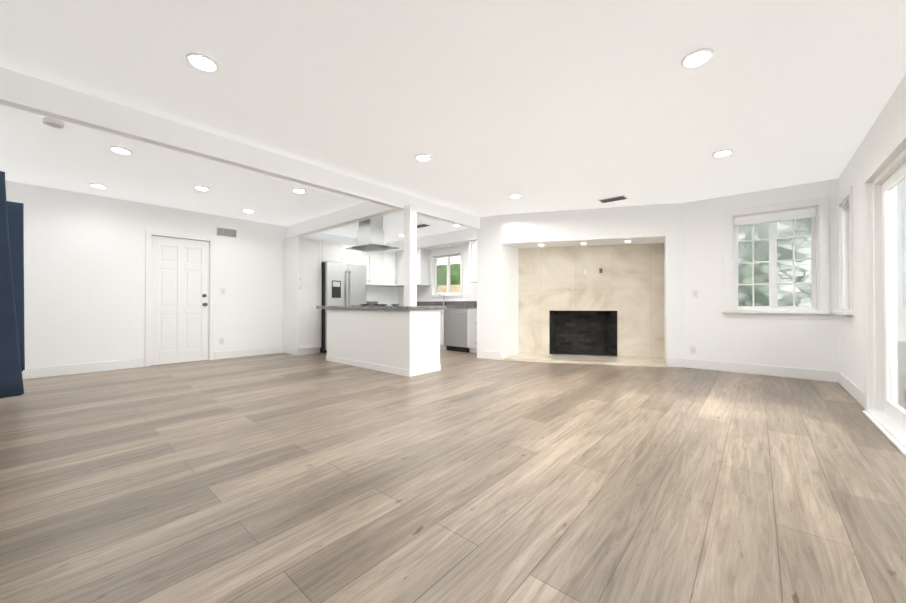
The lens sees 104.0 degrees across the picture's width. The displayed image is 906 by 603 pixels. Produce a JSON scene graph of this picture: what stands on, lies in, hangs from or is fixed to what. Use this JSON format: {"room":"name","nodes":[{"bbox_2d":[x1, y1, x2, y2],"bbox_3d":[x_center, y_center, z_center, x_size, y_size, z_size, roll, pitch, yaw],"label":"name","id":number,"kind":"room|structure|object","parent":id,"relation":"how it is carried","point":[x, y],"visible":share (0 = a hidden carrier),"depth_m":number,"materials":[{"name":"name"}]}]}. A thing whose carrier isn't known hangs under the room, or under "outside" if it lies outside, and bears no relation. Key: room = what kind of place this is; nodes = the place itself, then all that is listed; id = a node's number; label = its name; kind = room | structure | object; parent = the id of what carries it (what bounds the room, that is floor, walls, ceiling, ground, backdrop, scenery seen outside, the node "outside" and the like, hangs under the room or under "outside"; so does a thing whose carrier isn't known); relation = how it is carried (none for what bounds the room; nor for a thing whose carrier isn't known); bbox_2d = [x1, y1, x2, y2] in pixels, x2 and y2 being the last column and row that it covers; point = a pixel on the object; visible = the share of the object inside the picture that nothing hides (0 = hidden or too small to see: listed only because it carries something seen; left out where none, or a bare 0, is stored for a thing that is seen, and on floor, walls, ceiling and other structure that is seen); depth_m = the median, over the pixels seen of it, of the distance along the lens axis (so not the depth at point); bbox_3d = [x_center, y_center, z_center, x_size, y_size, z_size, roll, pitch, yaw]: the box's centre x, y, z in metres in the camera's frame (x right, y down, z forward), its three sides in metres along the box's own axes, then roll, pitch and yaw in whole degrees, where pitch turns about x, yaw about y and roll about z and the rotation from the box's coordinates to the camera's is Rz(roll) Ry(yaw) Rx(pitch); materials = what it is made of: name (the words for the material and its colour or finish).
{"room":"kitchen and living room","nodes":[
{"label":"kitchen and living room","id":0,"kind":"room"},
{"bbox_2d":[5,180,397,368],"bbox_3d":[-4.407,-0.249,5.872,0.140,2.500,9.240,0,-1,41],"label":"wall","id":1,"kind":"structure","parent":0,"point":[84,277],"depth_m":5.15,"materials":[{"name":"paint"}]},
{"bbox_2d":[22,346,282,378],"bbox_3d":[-4.487,0.932,5.649,0.016,0.135,3.470,0,-1,41],"label":"baseboard","id":2,"kind":"structure","parent":1,"relation":"attached to","point":[40,372],"depth_m":5.08,"materials":[{"name":"paint"}]},
{"bbox_2d":[151,236,208,365],"bbox_3d":[-4.421,-0.015,5.764,0.126,2.019,0.760,0,-1,41],"label":"entry door","id":3,"kind":"structure","parent":1,"relation":"in","point":[179,300],"depth_m":5.75,"materials":[{"name":"paint"}]},
{"bbox_2d":[145,230,214,366],"bbox_3d":[-4.457,-0.047,5.794,0.153,2.095,0.910,0,-1,41],"label":"door frame","id":4,"kind":"structure","parent":1,"relation":"attached to","point":[148,239],"depth_m":5.57,"materials":[{"name":"paint"}]},
{"bbox_2d":[219,338,223,344],"bbox_3d":[-4.037,0.693,6.181,0.008,0.118,0.075,0,-1,41],"label":"electrical outlet plate","id":5,"kind":"object","parent":1,"relation":"attached to","point":[221,341],"visible":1,"depth_m":6.17,"materials":[{"name":"white plastic"}]},
{"bbox_2d":[221,288,225,294],"bbox_3d":[-4.024,-0.177,6.202,0.008,0.118,0.075,0,-1,41],"label":"switch plate","id":6,"kind":"object","parent":1,"relation":"attached to","point":[223,291],"visible":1,"depth_m":6.20,"materials":[{"name":"white plastic"}]},
{"bbox_2d":[216,227,236,237],"bbox_3d":[-3.990,-1.217,6.246,0.012,0.160,0.320,0,-1,41],"label":"air vent","id":7,"kind":"object","parent":1,"relation":"in","point":[226,232],"visible":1,"depth_m":6.24,"materials":[{"name":"white plastic"}]},
{"bbox_2d":[322,240,360,264],"bbox_3d":[-2.500,-1.003,7.496,0.636,0.430,0.910,0,-1,41],"label":"upper cabinet","id":8,"kind":"object","parent":1,"relation":"attached to","point":[335,252],"visible":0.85,"depth_m":7.26,"materials":[{"name":"wood"}]},
{"bbox_2d":[361,251,384,285],"bbox_3d":[-2.032,-0.810,8.271,0.334,0.856,0.854,0,-1,41],"label":"upper cabinet","id":9,"kind":"object","parent":1,"relation":"attached to","point":[380,268],"depth_m":8.26,"materials":[{"name":"wood"}]},
{"bbox_2d":[385,250,395,285],"bbox_3d":[-1.683,-0.807,8.678,0.334,0.856,0.453,0,-1,41],"label":"upper cabinet","id":10,"kind":"object","parent":1,"relation":"attached to","point":[390,256],"depth_m":8.62,"materials":[{"name":"wood"}]},
{"bbox_2d":[386,228,476,251],"bbox_3d":[-0.303,-1.364,8.011,3.310,0.240,0.380,0,-1,41],"label":"soffit","id":11,"kind":"structure","parent":0,"point":[452,238],"depth_m":7.74,"materials":[{"name":"paint"}]},
{"bbox_2d":[398,244,476,305],"bbox_3d":[-0.047,-0.233,8.125,3.820,2.500,0.140,0,-1,41],"label":"wall","id":12,"kind":"structure","parent":0,"point":[469,292],"depth_m":7.93,"materials":[{"name":"paint"}]},
{"bbox_2d":[396,248,430,286],"bbox_3d":[-0.970,-0.808,8.598,0.850,0.856,0.344,0,-1,41],"label":"upper cabinet","id":13,"kind":"object","parent":12,"relation":"attached to","point":[423,267],"depth_m":8.37,"materials":[{"name":"wood"}]},
{"bbox_2d":[431,250,462,296],"bbox_3d":[-0.117,-0.618,8.169,0.960,1.030,0.150,0,-1,41],"label":"kitchen window","id":14,"kind":"structure","parent":12,"relation":"in","point":[435,257],"depth_m":8.19,"materials":[{"name":"paint"}]},
{"bbox_2d":[417,302,476,305],"bbox_3d":[0.028,0.046,7.945,2.665,0.102,0.026,0,-1,41],"label":"backsplash","id":15,"kind":"structure","parent":12,"relation":"attached to","point":[418,303],"depth_m":8.06,"materials":[{"name":"grey stone"}]},
{"bbox_2d":[469,240,476,282],"bbox_3d":[0.686,-0.818,7.176,0.655,0.856,0.344,0,-1,41],"label":"upper cabinet","id":16,"kind":"object","parent":12,"relation":"attached to","point":[472,244],"depth_m":7.20,"materials":[{"name":"wood"}]},
{"bbox_2d":[0,349,905,602],"bbox_3d":[-1.168,1.036,3.847,9.800,0.100,10.800,0,-1,41],"label":"floor","id":17,"kind":"structure","parent":0,"point":[463,477],"depth_m":1.85,"materials":[{"name":"brown wood"}]},
{"bbox_2d":[283,236,321,354],"bbox_3d":[-2.954,-0.107,6.953,0.646,2.230,0.475,0,-1,41],"label":"pantry cabinet","id":18,"kind":"object","parent":17,"relation":"on","point":[302,293],"visible":1,"depth_m":6.76,"materials":[{"name":"wood"}]},
{"bbox_2d":[320,262,365,351],"bbox_3d":[-2.411,0.112,7.411,0.820,1.760,0.910,0,-1,41],"label":"fridge","id":19,"kind":"object","parent":17,"relation":"on","point":[342,284],"visible":0.52,"depth_m":7.06,"materials":[{"name":"metal"}]},
{"bbox_2d":[366,301,377,304],"bbox_3d":[-1.916,0.507,8.181,0.616,1.020,0.883,0,-1,41],"label":"base cabinet","id":20,"kind":"object","parent":17,"relation":"on","point":[370,302],"visible":0.02,"depth_m":8.55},
{"bbox_2d":[324,308,443,376],"bbox_3d":[-1.168,0.561,5.562,2.094,0.875,0.602,0,-1,41],"label":"kitchen island","id":21,"kind":"object","parent":17,"relation":"on","point":[399,340],"depth_m":5.05,"materials":[{"name":"wood"}]},
{"bbox_2d":[316,306,431,311],"bbox_3d":[-1.239,0.098,5.667,2.370,0.047,0.740,0,-1,41],"label":"island countertop","id":22,"kind":"structure","parent":21,"relation":"on","point":[414,308],"depth_m":4.88,"materials":[{"name":"grey stone"}]},
{"bbox_2d":[360,304,411,307],"bbox_3d":[-1.161,0.058,5.627,0.860,0.033,0.500,0,-1,41],"label":"cooktop","id":23,"kind":"object","parent":22,"relation":"in","point":[363,305],"depth_m":5.16,"materials":[{"name":"black metal"}]},
{"bbox_2d":[404,204,416,305],"bbox_3d":[-0.582,-0.621,4.822,0.125,1.368,0.125,0,-1,41],"label":"column","id":24,"kind":"structure","parent":22,"relation":"on","point":[410,254],"depth_m":4.78,"materials":[{"name":"paint"}]},
{"bbox_2d":[440,310,445,349],"bbox_3d":[-0.223,0.577,7.763,0.616,0.874,0.624,0,-1,41],"label":"base cabinet","id":25,"kind":"object","parent":17,"relation":"on","point":[442,346],"depth_m":7.37,"materials":[{"name":"wood"}]},
{"bbox_2d":[444,308,469,352],"bbox_3d":[0.217,0.575,7.330,0.610,0.872,0.615,0,-1,41],"label":"dishwasher","id":26,"kind":"object","parent":17,"relation":"on","point":[455,329],"visible":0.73,"depth_m":7.11,"materials":[{"name":"metal"}]},
{"bbox_2d":[467,310,476,352],"bbox_3d":[0.662,0.571,7.003,0.481,0.874,0.624,0,-1,41],"label":"base cabinet","id":27,"kind":"object","parent":17,"relation":"on","point":[471,314],"depth_m":6.85,"materials":[{"name":"wood"}]},
{"bbox_2d":[446,306,476,309],"bbox_3d":[-0.401,0.117,7.910,3.271,0.040,0.636,0,-1,41],"label":"countertop","id":28,"kind":"structure","parent":27,"relation":"on","point":[469,307],"depth_m":6.93,"materials":[{"name":"grey stone"}]},
{"bbox_2d":[501,353,666,366],"bbox_3d":[2.208,0.982,6.026,2.688,0.040,0.734,0,0,15],"label":"hearth slab","id":29,"kind":"object","parent":17,"relation":"on","point":[611,360],"visible":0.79,"depth_m":5.86,"materials":[{"name":"stone"}]},
{"bbox_2d":[549,310,616,355],"bbox_3d":[2.404,0.566,6.633,1.160,0.800,0.450,0,0,14],"label":"firebox","id":30,"kind":"object","parent":29,"relation":"on","point":[584,332],"visible":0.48,"depth_m":6.81,"materials":[{"name":"brick"}]},
{"bbox_2d":[0,0,905,242],"bbox_3d":[-1.274,-1.547,3.389,8.180,0.060,9.580,0,-1,41],"label":"ceiling","id":31,"kind":"structure","parent":0,"point":[489,107],"depth_m":2.62,"materials":[{"name":"paint"}]},
{"bbox_2d":[43,117,63,128],"bbox_3d":[-3.363,-1.502,2.981,0.120,0.034,0.120,0,-1,41],"label":"smoke detector","id":32,"kind":"object","parent":31,"relation":"attached to","point":[54,123],"visible":1,"depth_m":2.96,"materials":[{"name":"white plastic"}]},
{"bbox_2d":[89,183,107,188],"bbox_3d":[-4.607,-1.500,4.603,0.170,0.016,0.170,0,-1,41],"label":"recessed light","id":33,"kind":"object","parent":31,"relation":"in","point":[98,185],"visible":1,"depth_m":4.59,"materials":[{"name":"white plastic"}]},
{"bbox_2d":[109,146,131,154],"bbox_3d":[-3.320,-1.508,3.538,0.170,0.016,0.170,0,-1,41],"label":"recessed light","id":34,"kind":"object","parent":31,"relation":"in","point":[120,150],"visible":1,"depth_m":3.52,"materials":[{"name":"white plastic"}]},
{"bbox_2d":[194,186,208,190],"bbox_3d":[-3.338,-1.500,4.699,0.170,0.016,0.170,0,-1,41],"label":"recessed light","id":35,"kind":"object","parent":31,"relation":"in","point":[201,188],"visible":0.98,"depth_m":4.67,"materials":[{"name":"white plastic"}]},
{"bbox_2d":[186,52,218,71],"bbox_3d":[-1.591,-1.517,2.251,0.170,0.016,0.170,0,-1,41],"label":"recessed light","id":36,"kind":"object","parent":31,"relation":"in","point":[202,62],"visible":0.98,"depth_m":2.23,"materials":[{"name":"white plastic"}]},
{"bbox_2d":[0,67,479,229],"bbox_3d":[-1.775,-1.409,3.726,0.100,0.210,6.800,0,-1,41],"label":"beam","id":37,"kind":"structure","parent":31,"relation":"attached to","point":[22,91],"depth_m":3.04,"materials":[{"name":"paint"}]},
{"bbox_2d":[243,209,254,212],"bbox_3d":[-3.376,-1.491,5.853,0.170,0.016,0.170,0,-1,41],"label":"recessed light","id":38,"kind":"object","parent":31,"relation":"in","point":[248,211],"visible":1,"depth_m":5.83,"materials":[{"name":"white plastic"}]},
{"bbox_2d":[292,188,305,192],"bbox_3d":[-2.083,-1.499,4.795,0.170,0.016,0.170,0,-1,41],"label":"recessed light","id":39,"kind":"object","parent":31,"relation":"in","point":[298,190],"visible":0.96,"depth_m":4.76,"materials":[{"name":"white plastic"}]},
{"bbox_2d":[287,201,400,237],"bbox_3d":[-2.023,-1.388,6.035,3.275,0.220,0.140,0,-1,41],"label":"header beam","id":40,"kind":"structure","parent":31,"relation":"attached to","point":[367,210],"depth_m":5.81,"materials":[{"name":"paint"}]},
{"bbox_2d":[345,216,397,252],"bbox_3d":[-1.328,-1.180,5.779,0.740,0.636,0.540,0,-1,41],"label":"range hood","id":41,"kind":"object","parent":31,"relation":"hanging from","point":[371,235],"visible":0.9,"depth_m":5.69,"materials":[{"name":"silver metal"}]},
{"bbox_2d":[415,154,430,160],"bbox_3d":[-0.312,-1.506,3.710,0.170,0.016,0.170,0,-1,41],"label":"recessed light","id":42,"kind":"object","parent":31,"relation":"in","point":[422,157],"visible":0.96,"depth_m":3.68,"materials":[{"name":"white plastic"}]},
{"bbox_2d":[417,223,431,227],"bbox_3d":[-0.624,-1.485,6.956,0.360,0.012,0.220,0,-1,41],"label":"ceiling vent","id":43,"kind":"object","parent":31,"relation":"in","point":[422,225],"visible":0.67,"depth_m":6.91,"materials":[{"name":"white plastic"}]},
{"bbox_2d":[509,194,520,197],"bbox_3d":[0.885,-1.497,5.028,0.170,0.016,0.170,0,-1,41],"label":"recessed light","id":44,"kind":"object","parent":31,"relation":"in","point":[514,195],"visible":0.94,"depth_m":5.02,"materials":[{"name":"white plastic"}]},
{"bbox_2d":[598,195,627,202],"bbox_3d":[2.347,-1.498,5.196,0.360,0.012,0.220,0,-1,41],"label":"ceiling vent","id":45,"kind":"object","parent":31,"relation":"in","point":[615,198],"visible":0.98,"depth_m":5.18,"materials":[{"name":"black plastic"}]},
{"bbox_2d":[681,48,713,67],"bbox_3d":[1.525,-1.517,2.212,0.170,0.016,0.170,0,-1,41],"label":"recessed light","id":46,"kind":"object","parent":31,"relation":"in","point":[697,58],"visible":1,"depth_m":2.20,"materials":[{"name":"white plastic"}]},
{"bbox_2d":[712,149,732,156],"bbox_3d":[2.745,-1.507,3.603,0.170,0.016,0.170,0,-1,41],"label":"recessed light","id":47,"kind":"object","parent":31,"relation":"in","point":[724,152],"visible":0.94,"depth_m":3.59,"materials":[{"name":"white plastic"}]},
{"bbox_2d":[477,215,517,357],"bbox_3d":[0.967,-0.244,6.589,0.440,2.500,1.150,0,-1,41],"label":"wall","id":48,"kind":"structure","parent":0,"point":[497,295],"depth_m":6.22,"materials":[{"name":"paint"}]},
{"bbox_2d":[501,204,665,248],"bbox_3d":[2.212,-1.248,6.054,2.697,0.500,0.672,0,0,14],"label":"soffit","id":49,"kind":"structure","parent":0,"point":[642,224],"depth_m":5.78,"materials":[{"name":"paint"}]},
{"bbox_2d":[518,243,664,357],"bbox_3d":[2.423,0.004,6.369,2.451,2.000,0.060,0,0,15],"label":"wall tile","id":50,"kind":"structure","parent":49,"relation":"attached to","point":[627,284],"depth_m":6.29,"materials":[{"name":"stone"}]},
{"bbox_2d":[664,203,683,360],"bbox_3d":[3.575,-0.250,5.735,0.350,2.500,0.870,0,-1,41],"label":"wall","id":51,"kind":"structure","parent":0,"point":[673,302],"depth_m":5.41,"materials":[{"name":"paint"}]},
{"bbox_2d":[683,178,839,371],"bbox_3d":[4.204,-0.256,4.872,1.770,2.500,0.140,0,-1,41],"label":"wall","id":52,"kind":"structure","parent":0,"point":[712,332],"depth_m":4.95,"materials":[{"name":"paint"}]},
{"bbox_2d":[484,348,837,381],"bbox_3d":[2.629,0.929,5.270,4.410,0.135,1.296,0,-1,41],"label":"baseboard","id":53,"kind":"structure","parent":52,"relation":"attached to","point":[808,374],"depth_m":4.89,"materials":[{"name":"paint"}]},
{"bbox_2d":[690,346,695,353],"bbox_3d":[3.590,0.727,5.293,0.075,0.118,0.008,0,-1,41],"label":"outlet","id":54,"kind":"object","parent":52,"relation":"attached to","point":[692,349],"visible":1,"depth_m":5.29,"materials":[{"name":"white plastic"}]},
{"bbox_2d":[692,290,697,297],"bbox_3d":[3.613,-0.114,5.280,0.075,0.118,0.008,0,-1,41],"label":"light switch","id":55,"kind":"object","parent":52,"relation":"attached to","point":[694,293],"visible":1,"depth_m":5.28,"materials":[{"name":"white plastic"}]},
{"bbox_2d":[722,197,832,319],"bbox_3d":[4.290,-0.535,4.744,1.090,1.525,0.205,0,-1,41],"label":"window","id":56,"kind":"structure","parent":52,"relation":"in","point":[815,209],"depth_m":4.71,"materials":[{"name":"paint"}]},
{"bbox_2d":[838,74,905,409],"bbox_3d":[2.185,-0.282,1.268,0.140,2.500,8.240,0,-1,41],"label":"wall","id":57,"kind":"structure","parent":0,"point":[887,125],"depth_m":3.41,"materials":[{"name":"paint"}]},
{"bbox_2d":[831,186,854,321],"bbox_3d":[4.419,-0.493,3.938,0.205,1.410,0.830,0,-1,41],"label":"window","id":58,"kind":"structure","parent":57,"relation":"in","point":[845,312],"depth_m":4.15,"materials":[{"name":"paint"}]},
{"bbox_2d":[838,371,863,406],"bbox_3d":[2.080,0.901,1.257,0.016,0.135,8.100,0,-1,41],"label":"baseboard","id":59,"kind":"structure","parent":57,"relation":"attached to","point":[851,388],"depth_m":3.70,"materials":[{"name":"paint"}]},
{"bbox_2d":[862,123,905,456],"bbox_3d":[2.643,-0.088,1.855,0.190,2.120,3.410,0,-1,41],"label":"sliding glass door","id":60,"kind":"structure","parent":57,"relation":"in","point":[886,417],"depth_m":2.93,"materials":[{"name":"paint"}]},
{"label":"outside","id":61,"kind":"structure","parent":0,"visible":0},
{"bbox_3d":[0.915,1.126,4.430,23.000,0.050,24.000,0,-1,41],"label":"ground","id":62,"kind":"structure","parent":61,"visible":0},
{"bbox_2d":[437,256,459,292],"bbox_3d":[-1.948,-1.404,12.244,12.500,5.100,1.700,0,-1,41],"label":"garden","id":63,"kind":"object","parent":62,"relation":"on","point":[453,275],"depth_m":11.20,"materials":[{"name":"green plant"}]},
{"bbox_2d":[738,218,811,305],"bbox_3d":[4.992,-0.741,7.006,3.850,3.700,1.200,0,-1,41],"label":"window glass","id":64,"kind":"object","parent":62,"relation":"on","point":[787,271],"depth_m":5.86,"materials":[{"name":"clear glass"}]},
{"bbox_3d":[-4.557,-1.082,3.507,1.930,0.191,0.105,0,-1,41],"label":"curtain rod","id":65,"kind":"object","parent":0,"visible":0},
{"bbox_2d":[0,171,23,397],"bbox_3d":[-3.950,-0.137,3.093,0.208,1.965,0.272,0,-1,41],"label":"panel","id":66,"kind":"object","parent":65,"relation":"hanging from","point":[11,381],"visible":1,"depth_m":3.06,"materials":[{"name":"blue fabric"}]},
{"bbox_2d":[7,201,24,370],"bbox_3d":[-4.980,-0.155,4.002,0.176,1.915,0.189,0,-1,41],"label":"panel","id":67,"kind":"object","parent":65,"relation":"hanging from","point":[15,211],"visible":0.4,"depth_m":3.99,"materials":[{"name":"blue fabric"}]}
]}

